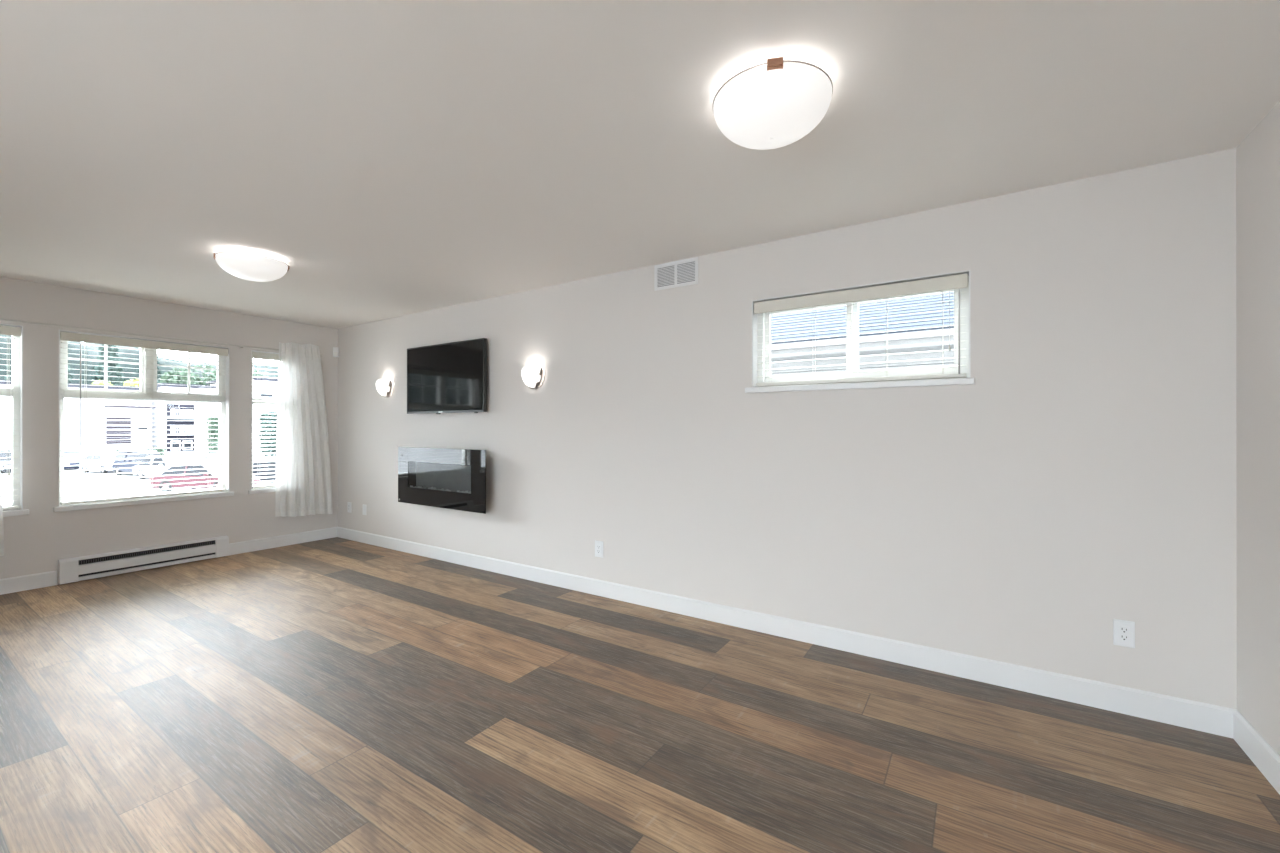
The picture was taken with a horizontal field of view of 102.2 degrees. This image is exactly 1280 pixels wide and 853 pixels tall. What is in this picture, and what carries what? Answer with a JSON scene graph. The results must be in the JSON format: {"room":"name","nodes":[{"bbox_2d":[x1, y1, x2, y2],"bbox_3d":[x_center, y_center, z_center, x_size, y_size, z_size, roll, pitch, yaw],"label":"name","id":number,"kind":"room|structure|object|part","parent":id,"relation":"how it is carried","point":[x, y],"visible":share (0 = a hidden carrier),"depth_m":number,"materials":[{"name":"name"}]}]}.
{"room":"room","nodes":[
{"label":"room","id":0,"kind":"room"},
{"bbox_2d":[0,277,337,578],"bbox_3d":[-5.144,0.069,3.755,0.160,2.440,5.600,0,0,33],"label":"wall","id":1,"kind":"structure","parent":0,"point":[34,543],"depth_m":4.56,"materials":[{"name":"white paint"}]},
{"bbox_2d":[0,323,28,516],"bbox_3d":[-5.004,-0.050,3.931,0.178,1.487,0.439,0,0,33],"label":"window","id":2,"kind":"structure","parent":1,"relation":"in","point":[17,398],"depth_m":4.08,"materials":[{"name":"white plastic"}]},
{"bbox_2d":[0,325,20,509],"bbox_3d":[-4.985,-0.066,3.918,0.067,1.423,0.359,0,0,33],"label":"window blind","id":3,"kind":"object","parent":2,"relation":"attached to","point":[4,330],"visible":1,"depth_m":4.01,"materials":[{"name":"white plastic"}]},
{"bbox_3d":[-4.895,-0.162,4.007,0.013,1.091,0.013,0,0,33],"label":"pull cord","id":4,"kind":"part","parent":3,"relation":"part of","materials":[{"name":"white fabric"}]},
{"bbox_3d":[-4.990,0.635,3.920,0.048,0.022,0.343,0,0,33],"label":"rail","id":5,"kind":"part","parent":3,"relation":"part of","materials":[{"name":"white plastic"}]},
{"bbox_3d":[-4.975,0.674,3.912,0.109,0.040,0.439,0,0,33],"label":"sill","id":6,"kind":"part","parent":2,"relation":"part of","materials":[{"name":"white paint"}]},
{"bbox_2d":[53,330,233,511],"bbox_3d":[-4.483,-0.049,4.730,0.178,1.487,1.210,0,0,33],"label":"window","id":7,"kind":"structure","parent":1,"relation":"in","point":[223,384],"depth_m":4.71,"materials":[{"name":"white plastic"}]},
{"bbox_3d":[-4.525,-0.526,4.756,0.068,0.449,1.068,0,0,33],"label":"sash","id":8,"kind":"part","parent":7,"relation":"part of","materials":[{"name":"white plastic"}]},
{"bbox_3d":[-4.454,0.675,4.710,0.109,0.040,1.210,0,0,33],"label":"sill","id":9,"kind":"part","parent":7,"relation":"part of","materials":[{"name":"white paint"}]},
{"bbox_2d":[60,332,227,504],"bbox_3d":[-4.464,-0.065,4.716,0.067,1.423,1.130,0,0,33],"label":"window blind","id":10,"kind":"object","parent":7,"relation":"attached to","point":[65,336],"visible":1,"depth_m":4.61,"materials":[{"name":"white plastic"}]},
{"bbox_3d":[-4.697,-0.056,4.371,0.054,1.361,0.002,0,0,33],"label":"ladder cord","id":11,"kind":"part","parent":10,"relation":"part of","materials":[{"name":"white fabric"}]},
{"bbox_3d":[-4.469,0.636,4.719,0.048,0.022,1.114,0,0,33],"label":"rail","id":12,"kind":"part","parent":10,"relation":"part of","materials":[{"name":"white plastic"}]},
{"bbox_2d":[58,535,228,583],"bbox_3d":[-4.414,1.184,4.667,0.065,0.193,1.130,0,0,33],"label":"baseboard heater","id":13,"kind":"object","parent":1,"relation":"attached to","point":[75,569],"visible":1,"depth_m":4.58,"materials":[{"name":"white metal"}]},
{"bbox_2d":[0,318,321,355],"bbox_3d":[-4.438,-0.814,4.625,0.073,0.050,2.977,0,0,33],"label":"curtain rod","id":14,"kind":"object","parent":1,"relation":"attached to","point":[240,346],"visible":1,"depth_m":4.52,"materials":[{"name":"white paint"}]},
{"bbox_2d":[0,472,3,555],"bbox_3d":[-5.013,0.041,3.639,0.078,1.922,0.668,0,0,33],"label":"sheer curtain","id":15,"kind":"object","parent":14,"relation":"hanging from","point":[1,504],"visible":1,"depth_m":3.90,"materials":[{"name":"white fabric"}]},
{"bbox_2d":[275,342,332,516],"bbox_3d":[-3.681,0.043,5.687,0.081,1.923,0.594,0,0,33],"label":"sheer curtain","id":16,"kind":"object","parent":14,"relation":"hanging from","point":[303,487],"visible":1,"depth_m":5.65,"materials":[{"name":"white fabric"}]},
{"bbox_2d":[0,527,336,594],"bbox_3d":[-5.071,1.230,3.706,0.014,0.118,5.600,0,0,33],"label":"baseboard","id":17,"kind":"structure","parent":1,"relation":"attached to","point":[45,579],"depth_m":5.26,"materials":[{"name":"white paint"}]},
{"bbox_2d":[248,350,278,493],"bbox_3d":[-3.962,-0.048,5.528,0.178,1.487,0.439,0,0,33],"label":"window","id":18,"kind":"structure","parent":1,"relation":"in","point":[269,489],"depth_m":5.41,"materials":[{"name":"white plastic"}]},
{"bbox_3d":[-3.933,0.676,5.509,0.109,0.040,0.439,0,0,33],"label":"sill","id":19,"kind":"part","parent":18,"relation":"part of","materials":[{"name":"white paint"}]},
{"bbox_2d":[252,352,278,488],"bbox_3d":[-3.943,-0.064,5.515,0.067,1.423,0.359,0,0,33],"label":"window blind","id":20,"kind":"object","parent":18,"relation":"attached to","point":[255,355],"visible":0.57,"depth_m":5.46,"materials":[{"name":"white plastic"}]},
{"bbox_3d":[-3.949,0.637,5.517,0.048,0.022,0.343,0,0,33],"label":"rail","id":21,"kind":"part","parent":20,"relation":"part of","materials":[{"name":"white plastic"}]},
{"bbox_2d":[0,0,1279,328],"bbox_3d":[-2.070,-1.253,1.752,7.500,0.200,5.920,0,0,33],"label":"ceiling","id":22,"kind":"structure","parent":0,"point":[400,157],"depth_m":1.98,"materials":[{"name":"white paint"}]},
{"bbox_2d":[213,251,288,281],"bbox_3d":[-2.617,-1.070,3.486,0.399,0.162,0.403,0,0,33],"label":"ceiling lamp","id":23,"kind":"object","parent":22,"relation":"attached to","point":[249,266],"visible":1,"depth_m":3.38,"materials":[{"name":"white glass"}]},
{"bbox_2d":[713,57,832,149],"bbox_3d":[0.451,-1.072,1.774,0.399,0.162,0.399,0,0,33],"label":"ceiling lamp","id":24,"kind":"object","parent":22,"relation":"attached to","point":[777,102],"visible":1,"depth_m":1.66,"materials":[{"name":"white glass"}]},
{"bbox_2d":[0,537,1279,852],"bbox_3d":[-2.070,1.387,1.748,7.500,0.200,5.920,0,0,33],"label":"floor","id":25,"kind":"structure","parent":0,"point":[336,694],"depth_m":2.15,"materials":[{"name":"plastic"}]},
{"bbox_2d":[338,148,1236,708],"bbox_3d":[-0.496,0.070,4.162,7.500,2.440,0.160,0,0,33],"label":"wall","id":26,"kind":"structure","parent":0,"point":[1085,478],"depth_m":2.78,"materials":[{"name":"white paint"}]},
{"bbox_2d":[333,347,338,356],"bbox_3d":[-3.535,-0.865,6.003,0.060,0.115,0.043,0,0,-12],"label":"detector","id":27,"kind":"object","parent":26,"relation":"attached to","point":[335,349],"visible":1,"depth_m":5.99,"materials":[{"name":"white plastic"}]},
{"bbox_2d":[347,502,350,512],"bbox_3d":[-3.327,0.926,5.906,0.078,0.118,0.009,0,0,33],"label":"wall outlet","id":28,"kind":"object","parent":26,"relation":"attached to","point":[348,503],"visible":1,"depth_m":5.90,"materials":[{"name":"white plastic"}]},
{"bbox_2d":[362,504,365,514],"bbox_3d":[-3.063,0.926,5.735,0.072,0.116,0.008,0,0,33],"label":"blank wall plate","id":29,"kind":"object","parent":26,"relation":"attached to","point":[363,505],"visible":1,"depth_m":5.74,"materials":[{"name":"white plastic"}]},
{"bbox_2d":[376,379,393,397],"bbox_3d":[-2.717,-0.404,5.445,0.220,0.190,0.117,0,0,33],"label":"wall sconce","id":30,"kind":"object","parent":26,"relation":"attached to","point":[384,387],"visible":1,"depth_m":5.40,"materials":[{"name":"white glass"}]},
{"bbox_3d":[-2.725,-0.409,5.433,0.196,0.178,0.088,0,0,33],"label":"lamp shade","id":31,"kind":"part","parent":30,"relation":"part of","materials":[{"name":"white glass"}]},
{"bbox_2d":[398,447,485,513],"bbox_3d":[-1.827,0.476,4.843,1.288,0.547,0.151,0,0,33],"label":"electric fireplace","id":32,"kind":"object","parent":26,"relation":"attached to","point":[455,479],"visible":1,"depth_m":4.83,"materials":[{"name":"black glass"}]},
{"bbox_3d":[-1.848,0.476,4.863,1.030,0.430,0.141,0,0,33],"label":"casing","id":33,"kind":"part","parent":32,"relation":"part of","materials":[{"name":"black glass"}]},
{"bbox_2d":[407,338,486,413],"bbox_3d":[-1.838,-0.450,4.896,1.151,0.663,0.076,0,0,33],"label":"television","id":34,"kind":"object","parent":26,"relation":"attached to","point":[451,377],"visible":1,"depth_m":4.83,"materials":[{"name":"black plastic"}]},
{"bbox_2d":[521,365,544,388],"bbox_3d":[-0.907,-0.405,4.265,0.220,0.190,0.117,0,0,33],"label":"wall sconce","id":35,"kind":"object","parent":26,"relation":"attached to","point":[533,376],"visible":1,"depth_m":4.22,"materials":[{"name":"white glass"}]},
{"bbox_2d":[595,540,602,557],"bbox_3d":[-0.313,0.936,3.940,0.080,0.124,0.009,0,0,33],"label":"wall outlet","id":36,"kind":"object","parent":26,"relation":"attached to","point":[598,544],"visible":1,"depth_m":3.94,"materials":[{"name":"white plastic"}]},
{"bbox_2d":[654,257,697,290],"bbox_3d":[0.248,-1.055,3.578,0.344,0.180,0.008,0,0,33],"label":"air vent","id":37,"kind":"object","parent":26,"relation":"in","point":[680,273],"visible":1,"depth_m":3.57,"materials":[{"name":"white metal"}]},
{"bbox_2d":[337,527,1237,737],"bbox_3d":[-0.538,1.231,4.084,7.166,0.118,0.014,0,0,33],"label":"baseboard","id":38,"kind":"structure","parent":26,"relation":"attached to","point":[1190,714],"depth_m":2.84,"materials":[{"name":"white paint"}]},
{"bbox_2d":[745,270,974,392],"bbox_3d":[1.227,-0.508,3.020,1.228,0.588,0.172,0,0,33],"label":"window","id":39,"kind":"structure","parent":26,"relation":"in","point":[965,295],"depth_m":3.02,"materials":[{"name":"white plastic"}]},
{"bbox_3d":[1.208,-0.231,2.990,1.228,0.034,0.101,0,0,33],"label":"sill","id":40,"kind":"part","parent":39,"relation":"part of","materials":[{"name":"white paint"}]},
{"bbox_2d":[754,274,967,386],"bbox_3d":[1.220,-0.521,2.990,1.148,0.530,0.067,0,0,33],"label":"window blind","id":41,"kind":"object","parent":39,"relation":"attached to","point":[955,281],"visible":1,"depth_m":2.90,"materials":[{"name":"white plastic"}]},
{"bbox_3d":[1.224,-0.267,2.995,1.132,0.022,0.048,0,0,33],"label":"rail","id":42,"kind":"part","parent":41,"relation":"part of","materials":[{"name":"white plastic"}]},
{"bbox_3d":[1.384,-0.512,2.891,0.002,0.468,0.054,0,0,33],"label":"ladder cord","id":43,"kind":"part","parent":41,"relation":"part of","materials":[{"name":"white fabric"}]},
{"bbox_3d":[1.610,-0.512,2.744,0.002,0.468,0.054,0,0,33],"label":"ladder cord","id":44,"kind":"part","parent":41,"relation":"part of","materials":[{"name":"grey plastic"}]},
{"bbox_3d":[1.619,-0.557,2.698,0.013,0.318,0.013,0,0,33],"label":"pull cord","id":45,"kind":"part","parent":41,"relation":"part of","materials":[{"name":"white fabric"}]},
{"bbox_3d":[1.263,-0.522,3.056,1.080,0.468,0.052,0,0,33],"label":"sash","id":46,"kind":"part","parent":39,"relation":"part of","materials":[{"name":"white plastic"}]},
{"bbox_2d":[1113,619,1134,647],"bbox_3d":[2.174,0.930,2.318,0.072,0.118,0.009,0,0,33],"label":"wall outlet","id":47,"kind":"object","parent":26,"relation":"attached to","point":[1123,630],"visible":1,"depth_m":2.31,"materials":[{"name":"white plastic"}]},
{"bbox_2d":[1119,625,1128,641],"bbox_3d":[2.172,0.930,2.315,0.033,0.068,0.002,0,0,33],"label":"receptacle","id":48,"kind":"object","parent":47,"relation":"attached to","point":[1123,629],"depth_m":2.32,"materials":[{"name":"white plastic"}]},
{"bbox_2d":[1236,101,1279,755],"bbox_3d":[1.004,0.064,-0.255,0.160,2.440,5.600,0,0,33],"label":"wall","id":49,"kind":"structure","parent":0,"point":[1258,154],"depth_m":1.96,"materials":[{"name":"white paint"}]},
{"bbox_2d":[1233,711,1279,794],"bbox_3d":[0.927,1.225,-0.215,0.014,0.118,5.586,0,0,33],"label":"baseboard","id":50,"kind":"structure","parent":49,"relation":"attached to","point":[1266,759],"depth_m":1.95,"materials":[{"name":"white paint"}]},
{"label":"outside","id":51,"kind":"structure","parent":0,"visible":0},
{"bbox_2d":[1,458,275,504],"bbox_3d":[-45.424,3.427,33.371,180.000,0.200,220.000,0,0,33],"label":"ground","id":52,"kind":"structure","parent":51,"point":[70,472],"depth_m":29.05,"materials":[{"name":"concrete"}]},
{"bbox_2d":[0,449,10,473],"bbox_3d":[-44.505,2.491,36.594,4.420,1.680,2.040,0,0,27],"label":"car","id":53,"kind":"object","parent":52,"relation":"on","point":[2,460],"visible":0.19,"depth_m":35.53,"materials":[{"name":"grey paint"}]},
{"bbox_2d":[4,348,11,379],"bbox_3d":[-65.055,-4.088,54.611,6.152,14.892,6.019,0,0,34],"label":"evergreen tree","id":54,"kind":"object","parent":52,"relation":"on","point":[7,366],"visible":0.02,"depth_m":53.63,"materials":[{"name":"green plant"}]},
{"bbox_2d":[68,365,72,382],"bbox_3d":[-69.508,-4.824,61.329,6.621,16.381,6.767,0,0,31],"label":"evergreen tree","id":55,"kind":"object","parent":52,"relation":"on","point":[70,377],"visible":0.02,"depth_m":62.03,"materials":[{"name":"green plant"}]},
{"bbox_2d":[64,451,86,468],"bbox_3d":[-43.477,2.610,39.267,4.420,1.450,2.040,0,0,27],"label":"car","id":56,"kind":"object","parent":52,"relation":"on","point":[68,464],"visible":0.23,"depth_m":38.72,"materials":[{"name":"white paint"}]},
{"bbox_2d":[0,380,157,455],"bbox_3d":[-57.438,-0.097,33.810,11.600,6.850,36.400,0,0,33],"label":"apartment building","id":57,"kind":"structure","parent":52,"relation":"on","point":[102,429],"depth_m":43.48,"materials":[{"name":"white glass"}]},
{"bbox_3d":[-44.134,0.243,45.786,0.040,0.340,0.640,0,0,33],"label":"pane","id":58,"kind":"part","parent":57,"relation":"part of","materials":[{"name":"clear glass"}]},
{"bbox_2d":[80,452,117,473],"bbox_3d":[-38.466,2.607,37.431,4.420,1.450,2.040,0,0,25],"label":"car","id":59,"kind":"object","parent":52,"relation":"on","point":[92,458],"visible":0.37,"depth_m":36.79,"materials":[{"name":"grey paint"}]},
{"bbox_2d":[89,344,125,385],"bbox_3d":[-61.677,-4.528,59.848,6.521,15.786,6.380,0,0,-30],"label":"evergreen tree","id":60,"kind":"object","parent":52,"relation":"on","point":[119,377],"visible":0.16,"depth_m":59.38,"materials":[{"name":"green plant"}]},
{"bbox_2d":[92,378,139,385],"bbox_3d":[-54.163,-0.925,54.793,5.650,8.566,5.605,0,0,16],"label":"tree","id":61,"kind":"object","parent":52,"relation":"on","point":[126,383],"visible":0.02,"depth_m":53.72,"materials":[{"name":"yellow plant"}]},
{"bbox_2d":[112,450,160,476],"bbox_3d":[-34.147,2.490,35.449,4.420,1.680,2.040,0,0,26],"label":"car","id":62,"kind":"object","parent":52,"relation":"on","point":[119,458],"visible":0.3,"depth_m":35.05,"materials":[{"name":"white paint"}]},
{"bbox_2d":[115,447,166,454],"bbox_3d":[-42.606,2.573,44.083,1.221,1.718,3.184,0,0,33],"label":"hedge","id":63,"kind":"object","parent":52,"relation":"on","point":[160,451],"visible":0.22,"depth_m":44.42,"materials":[{"name":"green plant"}]},
{"bbox_2d":[134,352,162,383],"bbox_3d":[-65.999,-4.962,69.581,6.741,16.679,6.890,0,0,-28],"label":"evergreen tree","id":64,"kind":"object","parent":52,"relation":"on","point":[160,372],"visible":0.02,"depth_m":69.56,"materials":[{"name":"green plant"}]},
{"bbox_2d":[133,455,191,478],"bbox_3d":[-30.017,2.602,32.995,4.420,1.450,2.040,0,0,19],"label":"car","id":65,"kind":"object","parent":52,"relation":"on","point":[160,461],"visible":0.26,"depth_m":32.50,"materials":[{"name":"white paint"}]},
{"bbox_2d":[152,383,218,461],"bbox_3d":[-45.262,-0.274,51.836,10.700,7.250,6.700,0,0,33],"label":"townhouse","id":66,"kind":"structure","parent":52,"relation":"on","point":[172,422],"depth_m":48.03,"materials":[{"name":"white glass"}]},
{"bbox_3d":[-42.764,-1.155,47.521,0.040,0.740,0.540,0,0,33],"label":"pane","id":67,"kind":"part","parent":66,"relation":"part of","materials":[{"name":"white glass"}]},
{"bbox_3d":[-42.764,0.345,47.519,0.040,0.740,0.540,0,0,33],"label":"pane","id":68,"kind":"part","parent":66,"relation":"part of","materials":[{"name":"white glass"}]},
{"bbox_3d":[-42.764,1.745,47.517,0.040,0.740,0.540,0,0,33],"label":"pane","id":69,"kind":"part","parent":66,"relation":"part of","materials":[{"name":"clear glass"}]},
{"bbox_3d":[-42.300,-1.154,48.233,0.040,0.740,0.540,0,0,33],"label":"pane","id":70,"kind":"part","parent":66,"relation":"part of","materials":[{"name":"white glass"}]},
{"bbox_3d":[-42.300,0.346,48.231,0.040,0.740,0.540,0,0,33],"label":"pane","id":71,"kind":"part","parent":66,"relation":"part of","materials":[{"name":"white glass"}]},
{"bbox_3d":[-42.300,1.746,48.229,0.040,0.740,0.540,0,0,33],"label":"pane","id":72,"kind":"part","parent":66,"relation":"part of","materials":[{"name":"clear glass"}]},
{"bbox_2d":[150,462,259,491],"bbox_3d":[-22.213,2.593,26.475,4.420,1.450,2.040,0,0,2],"label":"car","id":73,"kind":"object","parent":52,"relation":"on","point":[194,465],"visible":0.52,"depth_m":25.67,"materials":[{"name":"red paint"}]},
{"bbox_2d":[160,364,263,384],"bbox_3d":[-55.502,-2.427,67.372,9.748,11.602,13.220,0,0,1],"label":"leafy tree","id":74,"kind":"object","parent":52,"relation":"on","point":[179,375],"visible":0.06,"depth_m":63.58,"materials":[{"name":"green plant"}]},
{"bbox_2d":[206,416,218,452],"bbox_3d":[-39.489,1.249,47.951,1.235,4.433,1.222,0,0,33],"label":"hedge","id":75,"kind":"object","parent":52,"relation":"on","point":[213,447],"visible":0.67,"depth_m":47.69,"materials":[{"name":"green plant"}]},
{"bbox_2d":[202,453,257,463],"bbox_3d":[-24.679,2.485,31.662,4.420,1.680,2.040,0,0,19],"label":"car","id":76,"kind":"object","parent":52,"relation":"on","point":[206,458],"visible":0.02,"depth_m":31.45,"materials":[{"name":"grey paint"}]},
{"bbox_2d":[206,377,277,456],"bbox_3d":[-41.160,-0.887,61.876,10.600,8.500,14.200,0,0,33],"label":"apartment block","id":77,"kind":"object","parent":52,"relation":"on","point":[257,382],"visible":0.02,"depth_m":54.45,"materials":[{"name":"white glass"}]},
{"bbox_3d":[-39.731,-3.095,54.918,0.040,1.140,1.140,0,0,33],"label":"pane","id":78,"kind":"part","parent":77,"relation":"part of","materials":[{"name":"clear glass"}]},
{"bbox_2d":[253,458,275,482],"bbox_3d":[-20.359,2.597,29.683,4.420,1.450,2.040,0,0,2],"label":"car","id":79,"kind":"object","parent":52,"relation":"on","point":[259,463],"visible":0.12,"depth_m":28.93,"materials":[{"name":"grey paint"}]},
{"bbox_2d":[258,411,276,459],"bbox_3d":[-36.315,0.932,51.919,1.649,4.999,3.240,0,0,33],"label":"hedge","id":80,"kind":"object","parent":52,"relation":"on","point":[261,415],"visible":0.25,"depth_m":50.91,"materials":[{"name":"green plant"}]},
{"bbox_2d":[771,291,953,376],"bbox_3d":[6.272,0.015,9.212,22.200,6.562,9.065,0,0,33],"label":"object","id":81,"kind":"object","parent":52,"relation":"on","point":[816,313],"visible":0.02,"depth_m":6.59,"materials":[{"name":"plastic"}]},
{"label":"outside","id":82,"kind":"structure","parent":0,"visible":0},
{"bbox_2d":[0,335,277,383],"bbox_3d":[-99.865,-7.558,68.899,49.000,23.460,220.000,0,0,33],"label":"hillside","id":83,"kind":"structure","parent":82,"point":[129,368],"depth_m":80.83,"materials":[{"name":"green plant"}]}
]}

